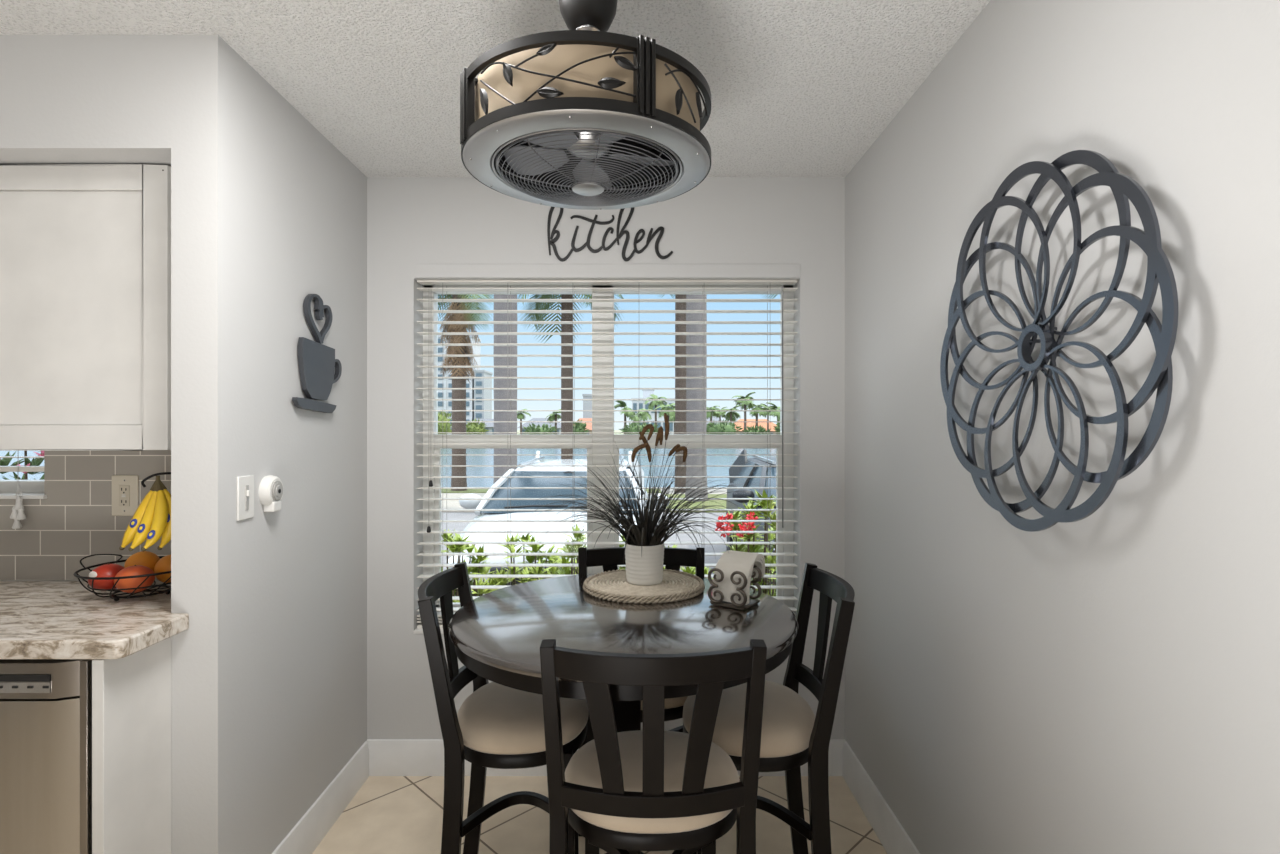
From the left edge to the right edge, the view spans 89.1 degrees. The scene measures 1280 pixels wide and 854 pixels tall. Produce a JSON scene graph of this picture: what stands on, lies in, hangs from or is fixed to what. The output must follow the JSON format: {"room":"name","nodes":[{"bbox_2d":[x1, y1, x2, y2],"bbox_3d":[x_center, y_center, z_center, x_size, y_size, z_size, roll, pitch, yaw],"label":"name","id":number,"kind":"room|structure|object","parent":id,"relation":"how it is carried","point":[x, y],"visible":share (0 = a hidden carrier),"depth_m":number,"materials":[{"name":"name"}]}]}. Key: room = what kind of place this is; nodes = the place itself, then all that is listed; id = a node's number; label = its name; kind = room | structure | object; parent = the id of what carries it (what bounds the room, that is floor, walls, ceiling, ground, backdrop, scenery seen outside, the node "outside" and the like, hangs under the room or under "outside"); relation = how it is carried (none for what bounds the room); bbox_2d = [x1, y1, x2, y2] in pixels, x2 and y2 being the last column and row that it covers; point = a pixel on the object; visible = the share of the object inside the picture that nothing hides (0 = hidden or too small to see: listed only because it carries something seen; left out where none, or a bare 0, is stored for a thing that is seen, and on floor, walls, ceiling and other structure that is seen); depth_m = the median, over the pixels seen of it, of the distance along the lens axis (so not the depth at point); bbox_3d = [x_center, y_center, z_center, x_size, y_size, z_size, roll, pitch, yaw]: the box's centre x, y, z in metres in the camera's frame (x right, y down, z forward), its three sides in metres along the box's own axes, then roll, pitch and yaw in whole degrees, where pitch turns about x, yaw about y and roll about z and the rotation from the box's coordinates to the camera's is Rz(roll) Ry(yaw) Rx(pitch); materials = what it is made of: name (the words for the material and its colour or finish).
{"room":"dining room","nodes":[
{"label":"dining room","id":0,"kind":"room"},
{"bbox_2d":[0,35,170,165],"bbox_3d":[-2.260,-0.873,1.871,2.081,0.295,0.362,0,0,0],"label":"wall","id":1,"kind":"structure","parent":0,"point":[65,99],"depth_m":1.69,"materials":[{"name":"paint"}]},
{"bbox_2d":[0,450,170,580],"bbox_3d":[-2.260,0.199,2.147,2.081,2.438,0.209,0,0,0],"label":"wall","id":2,"kind":"structure","parent":0,"point":[75,521],"depth_m":2.04,"materials":[{"name":"tile"}]},
{"bbox_2d":[0,456,43,528],"bbox_3d":[-2.311,-0.154,2.056,0.868,0.937,0.101,0,0,0],"label":"window blind","id":3,"kind":"object","parent":2,"relation":"attached to","point":[17,514],"visible":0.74,"depth_m":2.05,"materials":[{"name":"white plastic"}]},
{"bbox_2d":[0,480,46,498],"bbox_3d":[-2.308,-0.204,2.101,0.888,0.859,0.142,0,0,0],"label":"windowsill","id":4,"kind":"structure","parent":2,"relation":"in","point":[31,489],"depth_m":2.11,"materials":[{"name":"white plastic"}]},
{"bbox_2d":[0,164,170,450],"bbox_3d":[-1.540,-0.329,1.908,0.590,0.786,0.264,0,0,0],"label":"upper cabinet","id":5,"kind":"object","parent":2,"relation":"attached to","point":[85,249],"visible":0.84,"depth_m":1.79,"materials":[{"name":"white wood"}]},
{"bbox_2d":[112,475,138,515],"bbox_3d":[-1.615,0.215,2.038,0.084,0.128,0.010,0,0,0],"label":"power outlet","id":6,"kind":"object","parent":2,"relation":"attached to","point":[125,488],"visible":0.99,"depth_m":2.04,"materials":[{"name":"beige plastic"}]},
{"bbox_2d":[119,485,129,505],"bbox_3d":[-1.615,0.215,2.036,0.033,0.066,0.003,0,0,0],"label":"socket","id":7,"kind":"object","parent":6,"relation":"attached to","point":[124,490],"depth_m":2.03,"materials":[{"name":"white plastic"}]},
{"bbox_2d":[171,35,366,853],"bbox_3d":[-1.158,0.199,2.173,0.122,2.438,0.966,0,0,0],"label":"wall","id":8,"kind":"structure","parent":0,"point":[269,667],"depth_m":1.86,"materials":[{"name":"paint"}]},
{"bbox_2d":[237,475,253,520],"bbox_3d":[-1.092,0.196,1.807,0.014,0.120,0.074,0,0,-1],"label":"light switch","id":9,"kind":"object","parent":8,"relation":"attached to","point":[245,484],"visible":1,"depth_m":1.80,"materials":[{"name":"white plastic"}]},
{"bbox_2d":[259,475,282,511],"bbox_3d":[-1.082,0.196,1.920,0.038,0.107,0.092,0,0,-1],"label":"detector","id":10,"kind":"object","parent":8,"relation":"attached to","point":[270,487],"visible":1,"depth_m":1.90,"materials":[{"name":"white plastic"}]},
{"bbox_2d":[292,294,341,412],"bbox_3d":[-1.093,-0.247,2.212,0.016,0.398,0.324,0,0,-1],"label":"wall art","id":11,"kind":"object","parent":8,"relation":"attached to","point":[318,364],"visible":1,"depth_m":2.19,"materials":[{"name":"metal"}]},
{"bbox_2d":[298,337,334,399],"bbox_3d":[-1.093,-0.191,2.202,0.016,0.197,0.234,0,0,-1],"label":"cup","id":12,"kind":"object","parent":11,"relation":"on","point":[316,360],"depth_m":2.18,"materials":[{"name":"metal"}]},
{"bbox_2d":[272,741,368,853],"bbox_3d":[-1.098,1.347,2.165,0.016,0.142,0.950,0,0,-1],"label":"baseboard","id":13,"kind":"structure","parent":8,"relation":"attached to","point":[310,830],"depth_m":2.28,"materials":[{"name":"wood"}]},
{"bbox_2d":[0,0,989,176],"bbox_3d":[-1.256,-1.120,-0.122,4.488,0.200,6.156,0,0,0],"label":"ceiling","id":14,"kind":"structure","parent":0,"point":[799,88],"depth_m":1.76,"materials":[{"name":"paint"}]},
{"bbox_2d":[460,0,710,209],"bbox_3d":[-0.111,-0.761,1.390,0.541,0.517,0.541,0,0,0],"label":"ceiling fan","id":15,"kind":"object","parent":14,"relation":"hanging from","point":[585,116],"visible":1,"depth_m":1.23,"materials":[{"name":"black metal"}]},
{"bbox_2d":[312,776,886,853],"bbox_3d":[-1.156,1.478,-0.072,4.288,0.120,5.856,0,0,0],"label":"floor","id":16,"kind":"structure","parent":0,"point":[387,814],"depth_m":2.34,"materials":[{"name":"tile"}]},
{"bbox_2d":[0,659,93,853],"bbox_3d":[-1.562,0.939,1.740,0.595,0.799,0.520,0,0,0],"label":"dishwasher","id":17,"kind":"object","parent":16,"relation":"on","point":[46,704],"visible":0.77,"depth_m":1.49,"materials":[{"name":"silver metal"}]},
{"bbox_2d":[92,637,170,853],"bbox_3d":[-1.240,0.974,1.758,0.046,0.889,0.565,0,0,0],"label":"base cabinet","id":18,"kind":"object","parent":16,"relation":"on","point":[131,695],"visible":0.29,"depth_m":1.56,"materials":[{"name":"wood"}]},
{"bbox_2d":[0,581,188,658],"bbox_3d":[-2.225,0.504,1.755,2.110,0.043,0.576,0,0,0],"label":"countertop","id":19,"kind":"structure","parent":18,"relation":"on","point":[39,619],"depth_m":1.63,"materials":[{"name":"stone"}]},
{"bbox_2d":[73,472,170,600],"bbox_3d":[-1.425,0.306,1.860,0.296,0.352,0.296,0,0,30],"label":"fruit basket","id":20,"kind":"object","parent":19,"relation":"on","point":[165,585],"visible":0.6,"depth_m":1.79,"materials":[{"name":"black metal"}]},
{"bbox_2d":[88,563,123,588],"bbox_3d":[-1.493,0.421,1.825,0.086,0.076,0.092,0,0,0],"label":"apple","id":21,"kind":"object","parent":20,"relation":"in","point":[107,570],"visible":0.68,"depth_m":1.79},
{"bbox_2d":[114,565,154,592],"bbox_3d":[-1.403,0.421,1.805,0.092,0.076,0.090,0,0,0],"label":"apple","id":22,"kind":"object","parent":20,"relation":"in","point":[134,570],"visible":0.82,"depth_m":1.78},
{"bbox_2d":[119,478,157,549],"bbox_3d":[-1.371,0.235,1.782,0.090,0.200,0.035,0,0,-34],"label":"banana","id":23,"kind":"object","parent":20,"relation":"in","point":[129,534],"visible":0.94,"depth_m":1.77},
{"bbox_2d":[124,551,159,571],"bbox_3d":[-1.470,0.409,1.922,0.088,0.086,0.088,0,0,0],"label":"orange","id":24,"kind":"object","parent":20,"relation":"in","point":[148,559],"visible":0.48,"depth_m":1.90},
{"bbox_2d":[128,476,159,550],"bbox_3d":[-1.343,0.234,1.768,0.033,0.199,0.074,0,0,31],"label":"banana","id":25,"kind":"object","parent":20,"relation":"in","point":[144,527],"visible":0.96,"depth_m":1.76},
{"bbox_2d":[141,480,167,550],"bbox_3d":[-1.310,0.233,1.768,0.047,0.196,0.082,0,0,-11],"label":"banana","id":26,"kind":"object","parent":20,"relation":"in","point":[160,516],"visible":1,"depth_m":1.76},
{"bbox_2d":[154,555,170,582],"bbox_3d":[-1.373,0.415,1.906,0.084,0.086,0.084,0,0,0],"label":"orange","id":27,"kind":"object","parent":20,"relation":"in","point":[164,564],"visible":0.39,"depth_m":1.87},
{"bbox_2d":[156,476,170,549],"bbox_3d":[-1.310,0.237,1.799,0.058,0.204,0.036,0,0,0],"label":"banana","id":28,"kind":"object","parent":20,"relation":"in","point":[166,536],"visible":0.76,"depth_m":1.79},
{"bbox_2d":[418,562,588,853],"bbox_3d":[-0.377,0.922,1.835,0.462,0.998,0.444,0,0,-4],"label":"counter chair","id":29,"kind":"object","parent":16,"relation":"on","point":[498,726],"visible":0.91,"depth_m":1.69,"materials":[{"name":"brown wood"}]},
{"bbox_2d":[457,682,588,754],"bbox_3d":[-0.330,0.792,1.838,0.368,0.072,0.403,0,0,-4],"label":"seat cushion","id":30,"kind":"object","parent":29,"relation":"on","point":[496,719],"depth_m":1.71,"materials":[{"name":"beige fabric"}]},
{"bbox_2d":[448,573,797,853],"bbox_3d":[-0.043,0.962,1.800,0.936,0.912,0.936,0,0,0],"label":"round table","id":31,"kind":"object","parent":16,"relation":"on","point":[498,635],"visible":0.72,"depth_m":1.64,"materials":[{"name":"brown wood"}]},
{"bbox_2d":[583,569,704,603],"bbox_3d":[0.012,0.495,2.045,0.384,0.024,0.384,0,0,29],"label":"placemat","id":32,"kind":"object","parent":31,"relation":"on","point":[675,586],"visible":0.88,"depth_m":1.96,"materials":[{"name":"wicker"}]},
{"bbox_2d":[529,413,762,585],"bbox_3d":[0.019,0.220,2.059,0.685,0.531,0.659,0,0,41],"label":"potted grass","id":33,"kind":"object","parent":32,"relation":"on","point":[644,547],"depth_m":2.00,"materials":[{"name":"plant"}]},
{"bbox_2d":[625,543,663,585],"bbox_3d":[0.014,0.424,2.040,0.125,0.122,0.125,0,0,0],"label":"pot","id":34,"kind":"object","parent":33,"relation":"attached to","point":[646,568],"depth_m":1.99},
{"bbox_2d":[708,550,764,609],"bbox_3d":[0.283,0.436,1.879,0.122,0.137,0.153,0,0,34],"label":"napkin holder","id":35,"kind":"object","parent":31,"relation":"on","point":[734,571],"visible":1,"depth_m":1.84,"materials":[{"name":"brown metal"}]},
{"bbox_2d":[710,599,759,608],"bbox_3d":[0.272,0.500,1.862,0.118,0.006,0.088,0,0,34],"label":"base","id":36,"kind":"object","parent":35,"relation":"attached to","point":[735,603],"depth_m":1.82,"materials":[{"name":"brown metal"}]},
{"bbox_2d":[578,547,704,853],"bbox_3d":[0.004,0.922,2.125,0.447,0.998,0.464,0,0,0],"label":"counter chair","id":37,"kind":"object","parent":16,"relation":"on","point":[609,558],"visible":0.18,"depth_m":2.29,"materials":[{"name":"brown wood"}]},
{"bbox_2d":[641,696,687,709],"bbox_3d":[0.005,0.792,2.078,0.403,0.072,0.368,0,0,0],"label":"seat cushion","id":38,"kind":"object","parent":37,"relation":"on","point":[670,703],"depth_m":1.91,"materials":[{"name":"beige fabric"}]},
{"bbox_2d":[540,639,766,853],"bbox_3d":[0.025,0.922,1.453,0.447,0.998,0.464,0,0,0],"label":"counter chair","id":39,"kind":"object","parent":16,"relation":"on","point":[652,788],"visible":1,"depth_m":1.29,"materials":[{"name":"brown wood"}]},
{"bbox_2d":[565,730,739,833],"bbox_3d":[0.026,0.792,1.500,0.403,0.072,0.368,0,0,0],"label":"seat cushion","id":40,"kind":"object","parent":39,"relation":"on","point":[583,768],"depth_m":1.41,"materials":[{"name":"beige fabric"}]},
{"bbox_2d":[683,563,854,853],"bbox_3d":[0.351,0.922,1.819,0.462,0.998,0.444,0,0,3],"label":"counter chair","id":41,"kind":"object","parent":16,"relation":"on","point":[792,736],"visible":0.73,"depth_m":1.68,"materials":[{"name":"brown wood"}]},
{"bbox_2d":[683,680,814,757],"bbox_3d":[0.304,0.792,1.822,0.368,0.072,0.403,0,0,3],"label":"seat cushion","id":42,"kind":"object","parent":41,"relation":"on","point":[788,724],"depth_m":1.70,"materials":[{"name":"beige fabric"}]},
{"bbox_2d":[367,177,844,738],"bbox_3d":[-0.189,0.199,2.756,2.054,2.438,0.200,0,0,0],"label":"wall","id":43,"kind":"structure","parent":0,"point":[411,221],"depth_m":2.66,"materials":[{"name":"paint"}]},
{"bbox_2d":[414,285,793,633],"bbox_3d":[-0.135,0.118,2.741,1.586,1.456,0.179,0,0,0],"label":"window","id":44,"kind":"structure","parent":43,"relation":"in","point":[427,350],"depth_m":2.77,"materials":[{"name":"white plastic"}]},
{"bbox_2d":[417,280,797,628],"bbox_3d":[-0.135,0.113,2.694,1.568,1.440,0.071,0,0,0],"label":"window blind","id":45,"kind":"object","parent":44,"relation":"attached to","point":[422,282],"visible":0.76,"depth_m":2.69,"materials":[{"name":"white plastic"}]},
{"bbox_2d":[367,739,845,775],"bbox_3d":[-0.138,1.347,2.648,1.952,0.142,0.016,0,0,0],"label":"baseboard","id":46,"kind":"structure","parent":43,"relation":"attached to","point":[387,757],"depth_m":2.64,"materials":[{"name":"wood"}]},
{"bbox_2d":[415,264,800,277],"bbox_3d":[-0.132,-0.637,2.653,1.573,0.056,0.006,0,0,0],"label":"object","id":47,"kind":"structure","parent":43,"relation":"attached to","point":[421,270],"depth_m":2.65,"materials":[{"name":"paint"}]},
{"bbox_2d":[547,206,672,261],"bbox_3d":[-0.121,-0.802,2.651,0.514,0.252,0.009,0,0,0],"label":"word sign","id":48,"kind":"object","parent":43,"relation":"attached to","point":[623,231],"visible":0.96,"depth_m":2.65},
{"bbox_2d":[845,0,1279,853],"bbox_3d":[0.913,0.199,-0.072,0.150,2.438,5.856,0,0,0],"label":"wall","id":49,"kind":"structure","parent":0,"point":[1107,681],"depth_m":1.24,"materials":[{"name":"paint"}]},
{"bbox_2d":[842,741,919,853],"bbox_3d":[0.830,1.347,-0.180,0.016,0.142,5.640,0,0,0],"label":"baseboard","id":50,"kind":"structure","parent":49,"relation":"attached to","point":[891,834],"depth_m":2.28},
{"bbox_2d":[940,150,1177,531],"bbox_3d":[0.807,-0.162,1.327,0.062,0.743,0.743,0,0,0],"label":"wall art","id":51,"kind":"object","parent":49,"relation":"attached to","point":[1123,187],"visible":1,"depth_m":1.24,"materials":[{"name":"metal"}]},
{"label":"outside","id":52,"kind":"structure","parent":0,"visible":0},
{"bbox_2d":[517,430,623,433],"bbox_3d":[0.000,2.868,266.000,320.000,1.700,308.000,0,0,0],"label":"floor","id":53,"kind":"structure","parent":52,"point":[517,430],"depth_m":291.49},
{"bbox_2d":[438,411,451,433],"bbox_3d":[-35.429,-0.378,113.541,6.753,5.985,4.676,0,0,0],"label":"bush","id":54,"kind":"object","parent":53,"relation":"on","point":[442,426],"visible":0.43,"depth_m":112.79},
{"bbox_2d":[438,335,480,433],"bbox_3d":[-44.769,-9.626,154.000,12.300,23.287,8.300,0,0,0],"label":"condo tower","id":55,"kind":"structure","parent":53,"relation":"on","point":[442,383],"depth_m":150.01,"materials":[{"name":"white paint"}]},
{"bbox_2d":[466,419,488,433],"bbox_3d":[-28.784,0.528,113.470,5.222,4.390,4.612,0,0,0],"label":"bush","id":56,"kind":"object","parent":53,"relation":"on","point":[472,426],"visible":0.72,"depth_m":112.71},
{"bbox_2d":[466,419,493,433],"bbox_3d":[-34.246,0.109,144.000,9.385,3.818,9.200,0,0,0],"label":"house","id":57,"kind":"structure","parent":53,"relation":"on","point":[490,425],"depth_m":140.24,"materials":[{"name":"grey paint"}]},
{"bbox_2d":[473,370,492,419],"bbox_3d":[-37.154,-5.587,154.000,2.608,15.210,8.300,0,0,0],"label":"condo tower","id":58,"kind":"structure","parent":53,"relation":"on","point":[478,383],"depth_m":150.01,"materials":[{"name":"grey paint"}]},
{"bbox_2d":[518,418,560,433],"bbox_3d":[-21.431,0.017,144.000,10.031,4.003,9.200,0,0,0],"label":"house","id":59,"kind":"structure","parent":53,"relation":"on","point":[526,424],"depth_m":140.99,"materials":[{"name":"white paint"}]},
{"bbox_2d":[523,423,557,433],"bbox_3d":[-17.488,0.899,113.547,6.445,3.540,4.438,0,0,0],"label":"bush","id":60,"kind":"object","parent":53,"relation":"on","point":[544,428],"visible":0.59,"depth_m":112.79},
{"bbox_2d":[545,409,560,433],"bbox_3d":[-15.808,-0.788,123.922,4.705,5.621,4.965,0,0,6],"label":"palm tree","id":61,"kind":"object","parent":53,"relation":"on","point":[554,416],"visible":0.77,"depth_m":123.82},
{"bbox_2d":[573,419,588,433],"bbox_3d":[-11.016,0.667,113.503,4.578,4.277,4.500,0,0,0],"label":"bush","id":62,"kind":"object","parent":53,"relation":"on","point":[579,426],"visible":0.45,"depth_m":112.65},
{"bbox_2d":[576,418,591,433],"bbox_3d":[-11.631,0.032,144.000,8.092,3.972,9.200,0,0,0],"label":"house","id":63,"kind":"structure","parent":53,"relation":"on","point":[589,424],"depth_m":141.89,"materials":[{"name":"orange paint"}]},
{"bbox_2d":[582,394,591,417],"bbox_3d":[-11.341,-2.866,154.500,4.275,9.767,5.300,0,0,0],"label":"office block","id":64,"kind":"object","parent":53,"relation":"on","point":[587,405],"visible":0.36,"depth_m":152.00,"materials":[{"name":"grey paint"}]},
{"bbox_2d":[614,401,634,433],"bbox_3d":[-2.911,-1.376,117.051,4.439,6.798,4.684,0,0,0],"label":"palm tree","id":65,"kind":"object","parent":53,"relation":"on","point":[622,404],"visible":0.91,"depth_m":116.34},
{"bbox_2d":[619,419,658,433],"bbox_3d":[0.008,0.740,113.421,7.959,4.371,4.413,0,0,0],"label":"bush","id":66,"kind":"object","parent":53,"relation":"on","point":[632,427],"visible":0.59,"depth_m":112.74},
{"bbox_2d":[636,408,653,424],"bbox_3d":[0.926,-0.830,126.907,4.071,5.705,4.628,0,0,16],"label":"palm tree","id":67,"kind":"object","parent":53,"relation":"on","point":[644,415],"visible":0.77,"depth_m":125.89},
{"bbox_2d":[631,398,674,433],"bbox_3d":[3.668,-2.336,152.500,11.303,8.707,7.300,0,0,0],"label":"office block","id":68,"kind":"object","parent":53,"relation":"on","point":[636,405],"visible":0.23,"depth_m":148.88,"materials":[{"name":"white paint"}]},
{"bbox_2d":[644,394,666,433],"bbox_3d":[3.332,-2.370,131.791,4.690,8.785,5.362,0,0,31],"label":"palm tree","id":69,"kind":"object","parent":53,"relation":"on","point":[656,403],"visible":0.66,"depth_m":131.64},
{"bbox_2d":[654,403,674,433],"bbox_3d":[4.983,-1.147,116.817,5.142,6.339,4.523,0,0,0],"label":"palm tree","id":70,"kind":"object","parent":53,"relation":"on","point":[666,407],"visible":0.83,"depth_m":116.43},
{"bbox_2d":[706,405,719,422],"bbox_3d":[13.688,-1.083,126.965,4.433,6.212,5.039,0,0,-28],"label":"palm tree","id":71,"kind":"object","parent":53,"relation":"on","point":[709,413],"visible":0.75,"depth_m":126.29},
{"bbox_2d":[706,419,742,433],"bbox_3d":[14.324,0.599,113.328,7.346,4.389,4.376,0,0,0],"label":"bush","id":72,"kind":"object","parent":53,"relation":"on","point":[722,426],"visible":0.7,"depth_m":112.71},
{"bbox_2d":[721,405,740,423],"bbox_3d":[17.024,-1.036,121.813,4.216,6.118,3.995,0,0,3],"label":"palm tree","id":73,"kind":"object","parent":53,"relation":"on","point":[729,416],"visible":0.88,"depth_m":122.44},
{"bbox_2d":[732,392,755,433],"bbox_3d":[18.732,-2.122,117.129,4.425,8.288,5.058,0,0,0],"label":"palm tree","id":74,"kind":"object","parent":53,"relation":"on","point":[744,404],"visible":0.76,"depth_m":116.83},
{"bbox_2d":[734,419,775,433],"bbox_3d":[25.092,0.140,144.000,13.046,3.756,9.200,0,0,0],"label":"house","id":75,"kind":"structure","parent":53,"relation":"on","point":[763,424],"depth_m":141.89,"materials":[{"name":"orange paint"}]},
{"bbox_2d":[741,425,770,433],"bbox_3d":[20.322,1.057,113.520,5.497,3.085,4.570,0,0,0],"label":"bush","id":76,"kind":"object","parent":53,"relation":"on","point":[761,429],"visible":0.44,"depth_m":112.82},
{"bbox_2d":[746,403,770,425],"bbox_3d":[22.979,-1.336,127.164,5.451,6.720,4.795,0,0,19],"label":"palm tree","id":77,"kind":"object","parent":53,"relation":"on","point":[757,407],"visible":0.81,"depth_m":126.17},
{"bbox_2d":[768,402,779,429],"bbox_3d":[25.806,-1.308,122.190,4.591,6.662,4.350,0,0,-40],"label":"palm tree","id":78,"kind":"object","parent":53,"relation":"on","point":[775,413],"visible":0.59,"depth_m":121.08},
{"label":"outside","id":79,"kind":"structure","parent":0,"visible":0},
{"bbox_2d":[665,494,726,511],"bbox_3d":[15.300,2.038,16.300,29.400,0.360,3.400,0,0,0],"label":"lawn","id":80,"kind":"structure","parent":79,"point":[718,503],"depth_m":15.79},
{"bbox_2d":[685,294,707,501],"bbox_3d":[1.517,-3.388,16.533,2.681,10.492,2.697,0,0,0],"label":"palm tree","id":81,"kind":"object","parent":80,"relation":"on","point":[690,350],"visible":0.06,"depth_m":16.28,"materials":[{"name":"plant"}]},
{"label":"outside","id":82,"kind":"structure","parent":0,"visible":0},
{"bbox_2d":[660,489,726,493],"bbox_3d":[15.300,2.488,18.800,29.400,1.260,1.600,0,0,0],"label":"path","id":83,"kind":"structure","parent":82,"point":[709,490],"depth_m":18.73,"materials":[{"name":"concrete"}]},
{"bbox_2d":[656,294,686,491],"bbox_3d":[1.126,-1.702,18.633,2.423,7.121,2.179,0,0,27],"label":"palm tree","id":84,"kind":"object","parent":83,"relation":"on","point":[679,350],"visible":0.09,"depth_m":18.45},
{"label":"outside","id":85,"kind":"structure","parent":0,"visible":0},
{"bbox_3d":[0.000,1.893,3.808,8.000,0.050,1.884,0,0,0],"label":"floor","id":86,"kind":"structure","parent":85,"visible":0},
{"bbox_2d":[0,451,43,479],"bbox_3d":[-3.146,0.711,3.160,1.423,2.422,0.862,0,0,0],"label":"shrub","id":87,"kind":"object","parent":86,"relation":"on","point":[5,461],"visible":0.03,"depth_m":3.12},
{"bbox_2d":[441,529,501,602],"bbox_3d":[-1.019,1.215,3.503,0.691,1.311,0.666,0,0,0],"label":"shrub","id":88,"kind":"object","parent":86,"relation":"on","point":[457,548],"visible":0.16,"depth_m":3.56,"materials":[{"name":"green plant"}]},
{"bbox_2d":[477,533,563,595],"bbox_3d":[-0.710,1.246,3.818,0.673,1.249,0.644,0,0,-30],"label":"shrub","id":89,"kind":"object","parent":86,"relation":"on","point":[535,547],"visible":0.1,"depth_m":3.75,"materials":[{"name":"green plant"}]},
{"bbox_2d":[524,523,586,579],"bbox_3d":[-0.379,1.197,3.483,0.684,1.348,0.671,0,0,0],"label":"shrub","id":90,"kind":"object","parent":86,"relation":"on","point":[579,537],"visible":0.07,"depth_m":3.52,"materials":[{"name":"green plant"}]},
{"bbox_2d":[664,544,712,578],"bbox_3d":[0.190,1.245,3.437,0.693,1.252,0.642,0,0,0],"label":"shrub","id":91,"kind":"object","parent":86,"relation":"on","point":[691,570],"visible":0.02,"depth_m":3.41,"materials":[{"name":"green plant"}]},
{"bbox_2d":[707,489,775,595],"bbox_3d":[0.605,1.092,3.350,0.610,1.557,0.601,0,0,-9],"label":"shrub","id":92,"kind":"object","parent":86,"relation":"on","point":[750,515],"visible":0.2,"depth_m":3.27,"materials":[{"name":"green plant"}]},
{"bbox_2d":[715,522,723,533],"bbox_3d":[0.386,0.484,3.140,0.047,0.063,0.065,0,0,0],"label":"flower","id":93,"kind":"object","parent":92,"relation":"on","point":[719,524],"depth_m":3.13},
{"bbox_2d":[716,515,727,524],"bbox_3d":[0.397,0.456,3.145,0.062,0.054,0.054,0,0,0],"label":"flower","id":94,"kind":"object","parent":92,"relation":"on","point":[726,517],"depth_m":3.14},
{"bbox_2d":[718,526,729,537],"bbox_3d":[0.412,0.515,3.193,0.065,0.062,0.053,0,0,18],"label":"flower","id":95,"kind":"object","parent":92,"relation":"on","point":[723,534],"depth_m":3.20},
{"bbox_2d":[722,522,733,533],"bbox_3d":[0.421,0.484,3.115,0.061,0.065,0.058,0,0,-18],"label":"flower","id":96,"kind":"object","parent":92,"relation":"on","point":[728,527],"depth_m":3.12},
{"bbox_2d":[740,526,753,534],"bbox_3d":[0.505,0.490,3.088,0.067,0.039,0.041,0,0,24],"label":"flower","id":97,"kind":"object","parent":92,"relation":"on","point":[742,528],"depth_m":3.09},
{"bbox_2d":[745,512,757,519],"bbox_3d":[0.537,0.432,3.143,0.049,0.049,0.063,0,0,-31],"label":"flower","id":98,"kind":"object","parent":92,"relation":"on","point":[751,515],"depth_m":3.14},
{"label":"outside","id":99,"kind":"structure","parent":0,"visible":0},
{"bbox_2d":[441,493,660,511],"bbox_3d":[-14.700,2.038,16.450,30.600,0.360,3.700,0,0,0],"label":"sidewalk","id":100,"kind":"structure","parent":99,"point":[445,504],"depth_m":16.21,"materials":[{"name":"concrete"}]},
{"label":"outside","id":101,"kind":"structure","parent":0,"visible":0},
{"bbox_2d":[441,512,726,574],"bbox_3d":[0.000,2.068,8.728,60.000,0.300,11.744,0,0,0],"label":"floor","id":102,"kind":"structure","parent":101,"point":[458,526],"depth_m":11.71,"materials":[{"name":"concrete"}]},
{"bbox_2d":[493,294,516,483],"bbox_3d":[-3.194,-3.285,14.389,5.177,10.287,5.069,0,0,0],"label":"palm tree","id":103,"kind":"object","parent":102,"relation":"on","point":[498,350],"visible":0.05,"depth_m":14.08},
{"bbox_2d":[448,451,669,594],"bbox_3d":[-0.800,1.129,7.734,2.230,1.578,4.592,0,0,0],"label":"car","id":104,"kind":"object","parent":102,"relation":"on","point":[520,471],"visible":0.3,"depth_m":6.59,"materials":[{"name":"white metal"}]},
{"bbox_2d":[459,494,481,508],"bbox_3d":[-1.784,0.788,6.870,0.262,0.170,0.160,0,0,0],"label":"mirror","id":105,"kind":"object","parent":104,"relation":"attached to","point":[467,504],"depth_m":6.81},
{"bbox_2d":[490,567,576,584],"bbox_3d":[-0.800,1.288,5.469,0.920,0.220,0.062,0,0,0],"label":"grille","id":106,"kind":"object","parent":104,"relation":"attached to","point":[492,568],"depth_m":5.44,"materials":[{"name":"plastic"}]},
{"bbox_2d":[726,449,775,584],"bbox_3d":[2.200,1.129,8.283,2.230,1.578,4.592,0,0,2],"label":"car","id":107,"kind":"object","parent":102,"relation":"on","point":[742,459],"visible":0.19,"depth_m":8.37,"materials":[{"name":"black metal"}]},
{"bbox_2d":[732,489,754,502],"bbox_3d":[1.186,0.788,7.454,0.262,0.170,0.160,0,0,2],"label":"mirror","id":108,"kind":"object","parent":107,"relation":"attached to","point":[741,493],"depth_m":7.40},
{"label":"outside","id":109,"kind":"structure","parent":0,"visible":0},
{"bbox_2d":[441,489,660,492],"bbox_3d":[-14.700,2.478,18.950,30.600,1.280,1.300,0,0,0],"label":"floor","id":110,"kind":"structure","parent":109,"point":[442,490],"depth_m":18.52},
{"bbox_2d":[438,294,493,490],"bbox_3d":[-5.185,-1.466,18.945,3.180,6.609,3.050,0,0,-31],"label":"palm tree","id":111,"kind":"object","parent":110,"relation":"on","point":[453,350],"visible":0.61,"depth_m":18.71,"materials":[{"name":"plant"}]},
{"bbox_2d":[517,294,625,458],"bbox_3d":[-2.180,-1.759,18.919,3.590,7.193,4.364,0,0,0],"label":"palm tree","id":112,"kind":"object","parent":110,"relation":"on","point":[565,350],"visible":0.2,"depth_m":18.80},
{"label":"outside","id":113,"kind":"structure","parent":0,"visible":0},
{"bbox_2d":[0,449,775,486],"bbox_3d":[0.000,3.243,65.800,280.000,0.950,92.400,0,0,0],"label":"water","id":114,"kind":"structure","parent":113,"point":[445,459],"depth_m":55.36,"materials":[{"name":"liquid"}]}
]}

